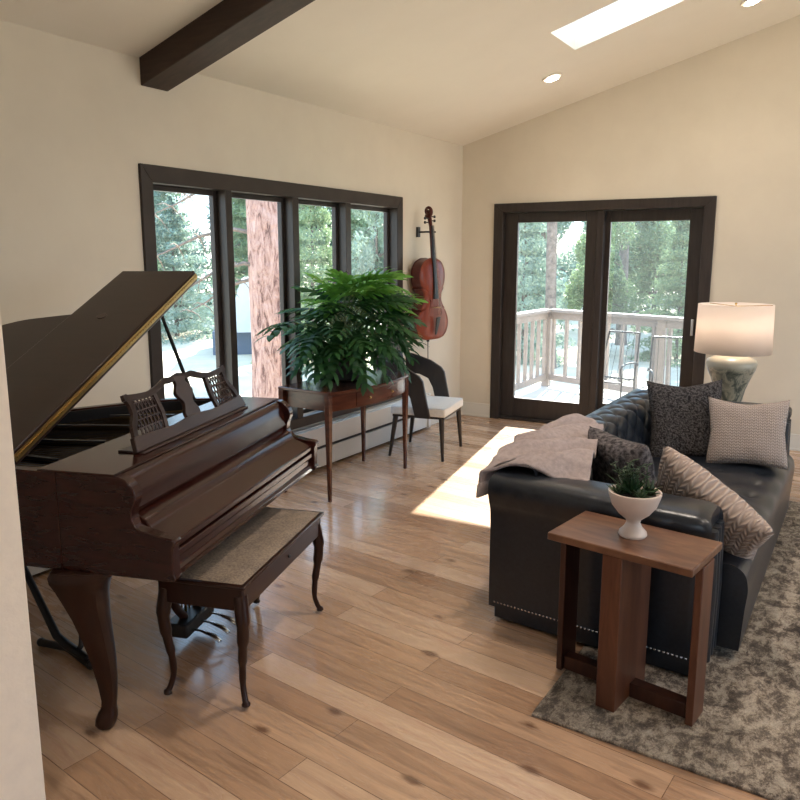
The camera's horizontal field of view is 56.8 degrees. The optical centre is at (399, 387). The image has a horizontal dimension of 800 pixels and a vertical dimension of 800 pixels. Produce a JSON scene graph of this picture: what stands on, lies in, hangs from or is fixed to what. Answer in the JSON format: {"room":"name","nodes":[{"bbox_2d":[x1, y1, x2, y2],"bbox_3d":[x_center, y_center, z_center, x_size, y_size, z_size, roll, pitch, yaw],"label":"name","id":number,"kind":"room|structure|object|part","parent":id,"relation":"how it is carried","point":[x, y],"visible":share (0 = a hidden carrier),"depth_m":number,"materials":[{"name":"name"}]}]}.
{"room":"music room","nodes":[
{"label":"music room","id":0,"kind":"room"},
{"bbox_2d":[0,312,45,799],"bbox_3d":[-1.689,-0.099,1.982,2.041,2.709,0.124,6,12,32],"label":"wall partition","id":1,"kind":"structure","parent":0,"point":[21,765],"depth_m":1.56,"materials":[{"name":"paint"}]},
{"bbox_2d":[0,20,462,430],"bbox_3d":[-2.069,-0.422,3.416,0.160,2.850,10.200,6,12,32],"label":"wall","id":2,"kind":"structure","parent":0,"point":[78,120],"depth_m":4.07,"materials":[{"name":"paint"}]},
{"bbox_2d":[139,0,314,91],"bbox_3d":[0.948,-2.259,2.557,5.506,1.692,0.188,6,12,32],"label":"beam","id":3,"kind":"structure","parent":2,"relation":"attached to","point":[227,26],"depth_m":3.81,"materials":[{"name":"brown wood"}]},
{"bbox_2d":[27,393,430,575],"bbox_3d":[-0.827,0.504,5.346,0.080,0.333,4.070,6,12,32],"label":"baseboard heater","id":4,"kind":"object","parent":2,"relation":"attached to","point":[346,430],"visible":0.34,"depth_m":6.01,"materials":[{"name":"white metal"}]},
{"bbox_2d":[138,163,402,429],"bbox_3d":[-0.758,-0.586,5.422,0.125,1.758,2.741,6,12,32],"label":"window","id":5,"kind":"structure","parent":2,"relation":"in","point":[220,189],"depth_m":4.94,"materials":[{"name":"brown wood"}]},
{"bbox_3d":[-1.332,-0.431,4.608,0.040,1.585,0.565,6,12,32],"label":"sash","id":6,"kind":"part","parent":5,"relation":"part of","materials":[{"name":"clear glass"}]},
{"bbox_3d":[-0.994,-0.523,5.135,0.040,1.585,0.590,6,12,32],"label":"sash","id":7,"kind":"part","parent":5,"relation":"part of","materials":[{"name":"clear glass"}]},
{"bbox_3d":[-0.651,-0.617,5.670,0.040,1.585,0.565,6,12,32],"label":"sash","id":8,"kind":"part","parent":5,"relation":"part of","materials":[{"name":"clear glass"}]},
{"bbox_3d":[-0.287,-0.717,6.236,0.040,1.585,0.665,6,12,32],"label":"sash","id":9,"kind":"part","parent":5,"relation":"part of","materials":[{"name":"clear glass"}]},
{"bbox_2d":[416,227,435,236],"bbox_3d":[0.231,-1.399,6.636,0.160,0.090,0.089,6,12,32],"label":"hanger","id":10,"kind":"object","parent":2,"relation":"attached to","point":[418,231],"visible":0.9,"depth_m":6.64,"materials":[{"name":"black metal"}]},
{"bbox_2d":[408,206,447,348],"bbox_3d":[0.274,-0.910,6.640,0.224,1.406,0.450,9,14,41],"label":"cello","id":11,"kind":"object","parent":10,"relation":"hanging from","point":[428,274],"visible":0.91,"depth_m":6.57,"materials":[{"name":"red wood"}]},
{"bbox_2d":[431,412,455,424],"bbox_3d":[0.426,0.258,7.375,0.016,0.140,0.700,6,12,32],"label":"baseboard","id":12,"kind":"structure","parent":2,"relation":"attached to","point":[433,421],"depth_m":7.28,"materials":[{"name":"beige"}]},
{"bbox_2d":[0,0,799,145],"bbox_3d":[1.371,-2.492,1.205,7.930,2.423,10.800,6,12,32],"label":"ceiling","id":13,"kind":"structure","parent":0,"point":[460,72],"depth_m":5.02,"materials":[{"name":"paint"}]},
{"bbox_2d":[542,72,561,81],"bbox_3d":[1.207,-2.464,5.873,0.150,0.051,0.155,8,13,38],"label":"recessed light","id":14,"kind":"object","parent":13,"relation":"in","point":[552,77],"visible":1,"depth_m":5.84,"materials":[{"name":"paint"}]},
{"bbox_2d":[740,0,760,6],"bbox_3d":[2.496,-2.747,5.247,0.150,0.051,0.155,8,13,38],"label":"recessed light","id":15,"kind":"object","parent":13,"relation":"in","point":[745,3],"visible":1,"depth_m":5.25,"materials":[{"name":"paint"}]},
{"bbox_2d":[26,415,799,799],"bbox_3d":[1.360,1.344,1.946,8.100,0.120,10.900,6,12,32],"label":"floor","id":16,"kind":"structure","parent":0,"point":[407,683],"depth_m":2.81,"materials":[{"name":"brown wood"}]},
{"bbox_2d":[24,566,92,669],"bbox_3d":[-1.453,0.811,3.048,0.624,0.545,0.085,6,12,32],"label":"stand","id":17,"kind":"object","parent":16,"relation":"on","point":[61,642],"visible":0.69,"depth_m":3.04,"materials":[{"name":"black metal"}]},
{"bbox_2d":[2,271,318,729],"bbox_3d":[-1.260,0.301,3.078,1.471,1.541,1.393,2,10,13],"label":"grand piano","id":18,"kind":"object","parent":16,"relation":"on","point":[131,488],"visible":0.94,"depth_m":2.68,"materials":[{"name":"brown wood"}]},
{"bbox_3d":[-1.046,0.876,2.511,0.210,0.594,0.210,0,10,0],"label":"leg","id":19,"kind":"part","parent":18,"relation":"part of","materials":[{"name":"brown wood"}]},
{"bbox_3d":[-1.538,-0.150,3.025,0.918,0.018,1.346,2,35,13],"label":"panel","id":20,"kind":"part","parent":18,"relation":"part of","materials":[{"name":"brown wood"}]},
{"bbox_3d":[-1.420,0.218,3.106,0.999,0.097,1.233,2,10,13],"label":"iron frame","id":21,"kind":"part","parent":18,"relation":"part of","materials":[{"name":"black metal"}]},
{"bbox_2d":[37,396,278,476],"bbox_3d":[-0.873,0.158,2.963,0.280,0.008,1.316,2,10,13],"label":"shelf","id":22,"kind":"object","parent":18,"relation":"attached to","point":[116,457],"depth_m":2.61,"materials":[{"name":"brown wood"}]},
{"bbox_3d":[-0.893,0.712,3.106,0.036,0.505,0.279,2,10,13],"label":"lyre frame","id":23,"kind":"part","parent":18,"relation":"part of","materials":[{"name":"brown wood"}]},
{"bbox_3d":[-0.851,0.035,2.935,0.014,0.203,0.826,-20,4,16],"label":"desk frame","id":24,"kind":"part","parent":18,"relation":"part of","materials":[{"name":"brown wood"}]},
{"bbox_2d":[118,406,247,453],"bbox_3d":[-0.832,0.152,2.951,0.105,0.007,0.830,2,10,13],"label":"ledge","id":25,"kind":"object","parent":18,"relation":"on","point":[155,445],"depth_m":2.81,"materials":[{"name":"brown wood"}]},
{"bbox_3d":[-0.649,0.349,2.942,0.180,0.106,1.230,2,10,13],"label":"key lid","id":26,"kind":"part","parent":18,"relation":"part of","materials":[{"name":"brown wood"}]},
{"bbox_2d":[156,507,323,707],"bbox_3d":[-0.613,0.840,3.024,0.366,0.478,0.811,3,10,14],"label":"piano bench","id":27,"kind":"object","parent":16,"relation":"on","point":[234,574],"visible":0.94,"depth_m":2.73,"materials":[{"name":"brown wood"}]},
{"bbox_3d":[-0.852,0.923,2.708,0.066,0.424,0.050,-6,11,-30],"label":"leg","id":28,"kind":"part","parent":27,"relation":"part of","materials":[{"name":"brown wood"}]},
{"bbox_3d":[-0.558,0.936,2.635,0.050,0.424,0.066,-6,12,-31],"label":"leg","id":29,"kind":"part","parent":27,"relation":"part of","materials":[{"name":"brown wood"}]},
{"bbox_3d":[-0.613,0.609,2.983,0.327,0.010,0.772,3,10,14],"label":"seat","id":30,"kind":"part","parent":27,"relation":"part of","materials":[{"name":"beige fabric"}]},
{"bbox_3d":[-0.667,0.797,3.422,0.050,0.424,0.066,-6,12,-31],"label":"leg","id":31,"kind":"part","parent":27,"relation":"part of","materials":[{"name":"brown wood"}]},
{"bbox_3d":[-0.374,0.810,3.349,0.066,0.424,0.050,-6,11,-30],"label":"leg","id":32,"kind":"part","parent":27,"relation":"part of","materials":[{"name":"brown wood"}]},
{"bbox_2d":[278,369,408,501],"bbox_3d":[-0.339,0.309,5.337,0.527,0.745,0.990,6,12,32],"label":"table","id":33,"kind":"object","parent":16,"relation":"on","point":[344,396],"visible":0.84,"depth_m":4.99,"materials":[{"name":"brown wood"}]},
{"bbox_3d":[-0.797,0.366,5.070,0.040,0.725,0.040,6,12,32],"label":"leg","id":34,"kind":"part","parent":33,"relation":"part of","materials":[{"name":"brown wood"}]},
{"bbox_3d":[-0.467,0.402,4.865,0.040,0.725,0.040,6,12,32],"label":"leg","id":35,"kind":"part","parent":33,"relation":"part of","materials":[{"name":"brown wood"}]},
{"bbox_2d":[252,267,427,395],"bbox_3d":[-0.379,-0.395,5.187,1.637,0.903,1.073,-6,12,-30],"label":"potted plant","id":36,"kind":"object","parent":33,"relation":"on","point":[343,357],"visible":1,"depth_m":5.00,"materials":[{"name":"green plant"}]},
{"bbox_3d":[-0.382,-0.170,5.285,0.300,0.214,0.300,6,12,32],"label":"pot","id":37,"kind":"part","parent":36,"relation":"part of","materials":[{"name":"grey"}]},
{"bbox_3d":[-0.291,0.228,5.859,0.040,0.725,0.040,6,12,32],"label":"leg","id":38,"kind":"part","parent":33,"relation":"part of","materials":[{"name":"brown wood"}]},
{"bbox_3d":[-0.147,0.042,5.167,0.034,0.090,0.510,6,12,32],"label":"drawer","id":39,"kind":"part","parent":33,"relation":"part of","materials":[{"name":"brown wood"}]},
{"bbox_3d":[0.039,0.264,5.654,0.040,0.725,0.040,6,12,32],"label":"leg","id":40,"kind":"part","parent":33,"relation":"part of","materials":[{"name":"brown wood"}]},
{"bbox_2d":[376,350,462,461],"bbox_3d":[0.133,0.116,6.187,0.673,0.835,0.593,4,11,20],"label":"armchair","id":41,"kind":"object","parent":16,"relation":"on","point":[440,406],"visible":0.71,"depth_m":6.03,"materials":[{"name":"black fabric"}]},
{"bbox_3d":[-0.106,-0.195,6.225,0.160,0.236,0.570,4,11,20],"label":"backrest","id":42,"kind":"part","parent":41,"relation":"part of","materials":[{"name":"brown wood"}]},
{"bbox_3d":[-0.054,0.384,6.064,0.085,0.350,0.043,0,10,-2],"label":"leg","id":43,"kind":"part","parent":41,"relation":"part of","materials":[{"name":"brown wood"}]},
{"bbox_3d":[0.047,0.008,5.898,0.410,0.454,0.034,4,11,22],"label":"arm","id":44,"kind":"part","parent":41,"relation":"part of","materials":[{"name":"brown wood"}]},
{"bbox_3d":[0.105,0.311,6.475,0.085,0.350,0.043,9,14,42],"label":"leg","id":45,"kind":"part","parent":41,"relation":"part of","materials":[{"name":"brown wood"}]},
{"bbox_3d":[0.232,0.139,6.153,0.462,0.088,0.530,4,11,20],"label":"seat","id":46,"kind":"part","parent":41,"relation":"part of","materials":[{"name":"beige fabric"}]},
{"bbox_3d":[0.231,0.192,6.163,0.440,0.021,0.490,4,11,20],"label":"seat frame","id":47,"kind":"part","parent":41,"relation":"part of","materials":[{"name":"brown wood"}]},
{"bbox_3d":[0.245,-0.082,6.412,0.410,0.454,0.034,3,11,19],"label":"arm","id":48,"kind":"part","parent":41,"relation":"part of","materials":[{"name":"brown wood"}]},
{"bbox_3d":[0.330,0.413,5.898,0.043,0.348,0.063,0,10,-2],"label":"leg","id":49,"kind":"part","parent":41,"relation":"part of","materials":[{"name":"brown wood"}]},
{"bbox_3d":[0.504,0.334,6.348,0.043,0.348,0.063,9,14,43],"label":"leg","id":50,"kind":"part","parent":41,"relation":"part of","materials":[{"name":"brown wood"}]},
{"bbox_2d":[532,501,799,799],"bbox_3d":[2.822,1.100,2.952,3.600,0.012,3.115,6,12,32],"label":"area rug","id":51,"kind":"object","parent":16,"relation":"on","point":[746,735],"visible":0.45,"depth_m":2.65,"materials":[{"name":"grey carpet"}]},
{"bbox_2d":[548,511,722,726],"bbox_3d":[0.831,0.830,2.700,0.538,0.606,0.310,8,13,39],"label":"side table","id":52,"kind":"object","parent":51,"relation":"on","point":[618,671],"visible":0.98,"depth_m":2.62,"materials":[{"name":"brown wood"}]},
{"bbox_3d":[0.659,0.810,2.895,0.024,0.578,0.120,8,13,39],"label":"leg","id":53,"kind":"part","parent":52,"relation":"part of","materials":[{"name":"brown wood"}]},
{"bbox_3d":[0.819,0.845,2.700,0.072,0.578,0.280,8,13,39],"label":"post","id":54,"kind":"part","parent":52,"relation":"part of","materials":[{"name":"brown wood"}]},
{"bbox_2d":[606,458,661,539],"bbox_3d":[0.826,0.390,2.635,0.200,0.284,0.198,6,12,32],"label":"footed bowl","id":55,"kind":"object","parent":52,"relation":"on","point":[635,501],"visible":1,"depth_m":2.61,"materials":[{"name":"white ceramic"}]},
{"bbox_3d":[1.029,0.872,2.543,0.026,0.578,0.115,8,13,39],"label":"leg","id":56,"kind":"part","parent":52,"relation":"part of","materials":[{"name":"brown wood"}]},
{"bbox_2d":[488,387,794,675],"bbox_3d":[1.436,0.548,3.982,1.063,0.716,2.504,6,12,32],"label":"leather sofa","id":57,"kind":"object","parent":51,"relation":"on","point":[526,504],"visible":0.42,"depth_m":3.10,"materials":[{"name":"black leather"}]},
{"bbox_2d":[476,413,603,497],"bbox_3d":[0.777,0.323,3.542,0.498,0.219,0.992,6,12,32],"label":"throw blanket","id":58,"kind":"object","parent":57,"relation":"on","point":[561,448],"visible":0.94,"depth_m":3.35,"materials":[{"name":"beige fabric"}]},
{"bbox_3d":[1.124,0.479,4.198,0.295,0.655,2.270,6,12,32],"label":"backrest","id":59,"kind":"part","parent":57,"relation":"part of","materials":[{"name":"black leather"}]},
{"bbox_3d":[0.769,0.993,3.048,0.866,0.007,0.005,7,12,35],"label":"nailhead trim","id":60,"kind":"part","parent":57,"relation":"part of","materials":[{"name":"silver metal"}]},
{"bbox_3d":[0.819,0.713,3.081,0.924,0.627,0.264,7,12,34],"label":"arm","id":61,"kind":"part","parent":57,"relation":"part of","materials":[{"name":"black leather"}]},
{"bbox_2d":[588,426,655,485],"bbox_3d":[1.055,0.408,3.514,0.213,0.389,0.427,-5,11,-26],"label":"throw pillow","id":62,"kind":"object","parent":57,"relation":"on","point":[610,448],"visible":0.5,"depth_m":3.43,"materials":[{"name":"grey fabric"}]},
{"bbox_2d":[646,379,721,456],"bbox_3d":[1.742,0.197,4.514,0.466,0.501,0.238,2,10,13],"label":"throw pillow","id":63,"kind":"object","parent":57,"relation":"on","point":[680,416],"visible":0.84,"depth_m":4.45,"materials":[{"name":"grey fabric"}]},
{"bbox_2d":[654,445,773,560],"bbox_3d":[1.287,0.515,3.108,0.288,0.559,0.635,-9,13,-41],"label":"throw pillow","id":64,"kind":"object","parent":57,"relation":"on","point":[745,530],"visible":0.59,"depth_m":2.96,"materials":[{"name":"beige fabric"}]},
{"bbox_3d":[1.196,0.778,2.855,0.060,0.520,0.186,6,12,32],"label":"arm","id":65,"kind":"part","parent":57,"relation":"part of","materials":[{"name":"black leather"}]},
{"bbox_3d":[1.564,0.680,3.950,0.791,0.374,2.020,6,12,32],"label":"seat","id":66,"kind":"part","parent":57,"relation":"part of","materials":[{"name":"black leather"}]},
{"bbox_2d":[705,397,789,469],"bbox_3d":[1.998,0.255,4.259,0.443,0.391,0.228,5,11,25],"label":"throw pillow","id":67,"kind":"object","parent":57,"relation":"on","point":[739,433],"visible":1,"depth_m":4.19,"materials":[{"name":"beige fabric"}]},
{"bbox_3d":[2.025,0.390,4.919,0.958,0.627,0.267,6,12,32],"label":"arm","id":68,"kind":"part","parent":57,"relation":"part of","materials":[{"name":"black leather"}]},
{"bbox_3d":[2.408,0.461,4.659,0.060,0.520,0.186,6,12,32],"label":"arm","id":69,"kind":"part","parent":57,"relation":"part of","materials":[{"name":"black leather"}]},
{"bbox_2d":[745,402,791,414],"bbox_3d":[2.316,0.408,5.264,0.770,0.575,0.470,6,12,32],"label":"end table","id":70,"kind":"object","parent":16,"relation":"on","point":[790,408],"visible":0.03,"depth_m":5.15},
{"bbox_2d":[694,302,774,401],"bbox_3d":[2.271,-0.218,5.062,0.491,0.729,0.491,6,12,32],"label":"table lamp","id":71,"kind":"object","parent":70,"relation":"on","point":[732,332],"visible":0.92,"depth_m":4.88,"materials":[{"name":"linen"},{"name":"glazed ceramic"},{"name":"brass"}]},
{"bbox_3d":[2.271,-0.406,5.029,0.491,0.326,0.491,6,12,32],"label":"lamp shade","id":72,"kind":"part","parent":71,"relation":"part of","materials":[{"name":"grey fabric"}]},
{"bbox_2d":[459,15,799,433],"bbox_3d":[3.977,-1.833,5.583,7.850,4.879,0.160,5,11,28],"label":"wall","id":73,"kind":"structure","parent":0,"point":[723,121],"depth_m":6.28,"materials":[{"name":"paint"}]},
{"bbox_2d":[490,196,716,422],"bbox_3d":[1.832,-0.671,6.953,1.992,2.116,0.192,5,11,28],"label":"door","id":74,"kind":"structure","parent":73,"relation":"in","point":[599,215],"depth_m":6.92,"materials":[{"name":"brown wood"}]},
{"bbox_3d":[1.434,-0.675,7.145,0.918,1.998,0.045,5,11,28],"label":"fixed panel","id":75,"kind":"part","parent":74,"relation":"part of","materials":[{"name":"clear glass"}]},
{"bbox_3d":[2.266,-0.608,6.765,0.853,1.998,0.045,5,11,28],"label":"sliding panel","id":76,"kind":"part","parent":74,"relation":"part of","materials":[{"name":"clear glass"}]},
{"bbox_3d":[2.591,-0.536,6.564,0.026,0.145,0.024,6,12,32],"label":"handle","id":77,"kind":"part","parent":74,"relation":"part of","materials":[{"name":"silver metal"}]},
{"bbox_2d":[461,401,799,450],"bbox_3d":[3.956,0.517,5.902,7.600,0.140,0.022,5,11,28],"label":"baseboard","id":78,"kind":"structure","parent":73,"relation":"attached to","point":[468,408],"depth_m":7.55,"materials":[{"name":"beige"}]},
{"label":"outside","id":79,"kind":"structure","parent":0,"visible":0},
{"bbox_2d":[161,215,681,398],"bbox_3d":[3.352,-7.802,32.514,110.000,8.623,120.000,6,12,32],"label":"ground","id":80,"kind":"structure","parent":79,"point":[197,356],"depth_m":16.01,"materials":[{"name":"white snow"}]},
{"bbox_2d":[157,258,165,270],"bbox_3d":[-7.071,-2.934,19.276,2.220,3.517,2.444,-4,11,-21],"label":"bushy tree","id":81,"kind":"object","parent":80,"relation":"on","point":[159,262],"visible":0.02,"depth_m":18.96,"materials":[{"name":"green plant"}]},
{"bbox_2d":[153,191,209,295],"bbox_3d":[-8.048,-5.455,24.488,3.042,6.271,3.154,9,13,41],"label":"bushy tree","id":82,"kind":"object","parent":80,"relation":"on","point":[157,194],"visible":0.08,"depth_m":24.40,"materials":[{"name":"green plant"}]},
{"bbox_2d":[155,195,213,344],"bbox_3d":[-6.153,-3.184,19.956,3.337,3.933,3.459,9,13,40],"label":"conifer","id":83,"kind":"object","parent":80,"relation":"on","point":[170,218],"visible":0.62,"depth_m":19.53,"materials":[{"name":"green plant"}]},
{"bbox_2d":[157,193,212,307],"bbox_3d":[-10.009,-7.446,27.892,5.178,9.458,5.292,-6,11,-29],"label":"conifer","id":84,"kind":"object","parent":80,"relation":"on","point":[174,195],"visible":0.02,"depth_m":28.53,"materials":[{"name":"green plant"}]},
{"bbox_2d":[155,193,281,397],"bbox_3d":[-2.278,-3.037,8.563,2.005,7.500,1.317,2,10,13],"label":"pine tree","id":85,"kind":"object","parent":80,"relation":"on","point":[261,231],"visible":0.41,"depth_m":8.86,"materials":[{"name":"brown plant"}]},
{"bbox_2d":[206,197,247,276],"bbox_3d":[-5.957,-7.599,29.262,4.540,8.540,4.379,9,13,42],"label":"bushy tree","id":86,"kind":"object","parent":80,"relation":"on","point":[208,215],"visible":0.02,"depth_m":28.56,"materials":[{"name":"green plant"}]},
{"bbox_2d":[212,277,251,354],"bbox_3d":[-3.498,-1.762,17.812,1.900,1.750,2.000,-2,10,-10],"label":"shed","id":87,"kind":"object","parent":80,"relation":"on","point":[244,346],"visible":0.25,"depth_m":16.82,"materials":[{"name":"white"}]},
{"bbox_2d":[190,198,307,316],"bbox_3d":[-5.183,-5.546,25.454,4.912,6.618,4.639,1,10,3],"label":"conifer","id":88,"kind":"object","parent":80,"relation":"on","point":[242,247],"visible":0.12,"depth_m":25.10,"materials":[{"name":"green plant"}]},
{"bbox_2d":[251,204,370,371],"bbox_3d":[-1.854,-2.475,15.385,2.805,4.421,2.649,2,10,11],"label":"conifer","id":89,"kind":"object","parent":80,"relation":"on","point":[317,256],"visible":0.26,"depth_m":15.14,"materials":[{"name":"green plant"}]},
{"bbox_2d":[298,204,331,282],"bbox_3d":[-5.474,-9.557,38.088,4.811,8.522,5.155,-4,11,-21],"label":"bushy tree","id":90,"kind":"object","parent":80,"relation":"on","point":[330,243],"visible":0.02,"depth_m":38.06,"materials":[{"name":"green plant"}]},
{"bbox_2d":[304,221,351,305],"bbox_3d":[-1.259,-7.037,30.104,6.147,7.707,6.014,-4,11,-22],"label":"conifer","id":91,"kind":"object","parent":80,"relation":"on","point":[323,221],"visible":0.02,"depth_m":29.75,"materials":[{"name":"green plant"}]},
{"bbox_2d":[320,206,381,270],"bbox_3d":[-1.396,-5.842,26.193,3.451,6.608,3.135,5,11,25],"label":"bushy tree","id":92,"kind":"object","parent":80,"relation":"on","point":[361,224],"visible":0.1,"depth_m":25.21,"materials":[{"name":"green plant"}]},
{"bbox_2d":[351,209,383,349],"bbox_3d":[-0.582,-3.004,15.340,1.653,5.127,1.711,-9,13,-41],"label":"bushy tree","id":93,"kind":"object","parent":80,"relation":"on","point":[371,258],"visible":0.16,"depth_m":15.05,"materials":[{"name":"green plant"}]},
{"bbox_2d":[516,222,576,366],"bbox_3d":[2.689,-2.724,15.990,2.506,4.729,2.434,1,10,7],"label":"conifer","id":94,"kind":"object","parent":80,"relation":"on","point":[528,269],"visible":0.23,"depth_m":15.63,"materials":[{"name":"green plant"}]},
{"bbox_2d":[518,222,582,332],"bbox_3d":[4.038,-3.749,20.379,2.503,4.629,2.595,-1,10,-3],"label":"bushy tree","id":95,"kind":"object","parent":80,"relation":"on","point":[562,260],"visible":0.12,"depth_m":20.34,"materials":[{"name":"green plant"}]},
{"bbox_2d":[545,222,556,368],"bbox_3d":[2.386,-3.360,14.740,1.640,6.000,0.788,4,11,19],"label":"pine tree","id":96,"kind":"object","parent":80,"relation":"on","point":[551,243],"visible":0.25,"depth_m":14.73,"materials":[{"name":"grey plant"}]},
{"bbox_2d":[564,222,637,341],"bbox_3d":[4.413,-2.304,16.420,1.590,3.439,1.750,4,11,24],"label":"bushy tree","id":97,"kind":"object","parent":80,"relation":"on","point":[618,293],"visible":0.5,"depth_m":16.23,"materials":[{"name":"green plant"}]},
{"bbox_2d":[566,221,640,276],"bbox_3d":[8.999,-7.257,31.976,3.846,6.632,3.710,1,10,6],"label":"bushy tree","id":98,"kind":"object","parent":80,"relation":"on","point":[584,222],"visible":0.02,"depth_m":31.90,"materials":[{"name":"green plant"}]},
{"bbox_2d":[581,221,647,293],"bbox_3d":[7.469,-5.371,25.679,3.263,5.626,3.148,-1,10,-7],"label":"bushy tree","id":99,"kind":"object","parent":80,"relation":"on","point":[585,221],"visible":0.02,"depth_m":25.17,"materials":[{"name":"green plant"}]},
{"bbox_2d":[614,223,629,345],"bbox_3d":[6.184,-3.922,17.938,1.695,6.000,0.676,2,10,12],"label":"pine tree","id":100,"kind":"object","parent":80,"relation":"on","point":[624,255],"visible":0.08,"depth_m":18.17,"materials":[{"name":"grey plant"}]},
{"bbox_2d":[611,221,681,332],"bbox_3d":[6.935,-3.760,20.549,2.437,4.674,2.683,0,10,-2],"label":"bushy tree","id":101,"kind":"object","parent":80,"relation":"on","point":[652,236],"visible":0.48,"depth_m":20.04,"materials":[{"name":"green plant"}]},
{"bbox_2d":[626,220,689,367],"bbox_3d":[6.030,-2.316,16.018,2.249,3.799,2.124,-3,10,-15],"label":"conifer","id":102,"kind":"object","parent":80,"relation":"on","point":[679,238],"visible":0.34,"depth_m":15.77,"materials":[{"name":"green plant"}]},
{"bbox_3d":[3.049,0.705,7.956,4.210,0.660,2.400,6,12,32],"label":"posts","id":103,"kind":"object","parent":80,"relation":"on","visible":0},
{"bbox_2d":[515,386,619,402],"bbox_3d":[4.335,0.498,7.107,7.260,0.040,2.600,6,12,32],"label":"deck","id":104,"kind":"object","parent":103,"relation":"on","point":[554,393],"visible":0.2,"depth_m":9.29,"materials":[{"name":"white wood"}]},
{"bbox_2d":[515,308,683,392],"bbox_3d":[3.085,-0.168,7.778,4.378,1.040,2.638,6,12,32],"label":"deck railing","id":105,"kind":"object","parent":104,"relation":"on","point":[549,316],"visible":0.46,"depth_m":9.20,"materials":[{"name":"paint"}]},
{"bbox_3d":[1.298,-0.854,8.794,0.140,0.040,2.620,6,12,32],"label":"rail","id":106,"kind":"part","parent":105,"relation":"part of","materials":[{"name":"paint"}]},
{"bbox_3d":[1.969,-0.522,9.911,0.100,1.000,0.100,6,12,32],"label":"post","id":107,"kind":"part","parent":105,"relation":"part of","materials":[{"name":"paint"}]},
{"bbox_3d":[3.362,-0.736,8.121,0.140,0.040,4.577,-8,13,-38],"label":"rail","id":108,"kind":"part","parent":105,"relation":"part of","materials":[{"name":"paint"}]},
{"bbox_3d":[3.028,-0.295,8.619,0.100,1.000,0.100,6,12,32],"label":"post","id":109,"kind":"part","parent":105,"relation":"part of","materials":[{"name":"paint"}]},
{"bbox_2d":[604,330,640,397],"bbox_3d":[2.345,-0.164,8.188,0.470,0.894,0.542,9,13,42],"label":"patio chair","id":110,"kind":"object","parent":104,"relation":"on","point":[621,378],"visible":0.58,"depth_m":8.16,"materials":[{"name":"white metal"}]},
{"bbox_3d":[2.308,-0.095,8.161,0.407,0.010,0.342,9,13,42],"label":"seat","id":111,"kind":"part","parent":110,"relation":"part of","materials":[{"name":"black metal"}]},
{"bbox_2d":[647,336,681,385],"bbox_3d":[2.781,-0.054,7.565,0.470,0.894,0.542,2,10,12],"label":"patio chair","id":112,"kind":"object","parent":104,"relation":"on","point":[649,369],"visible":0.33,"depth_m":7.73,"materials":[{"name":"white metal"}]}
]}

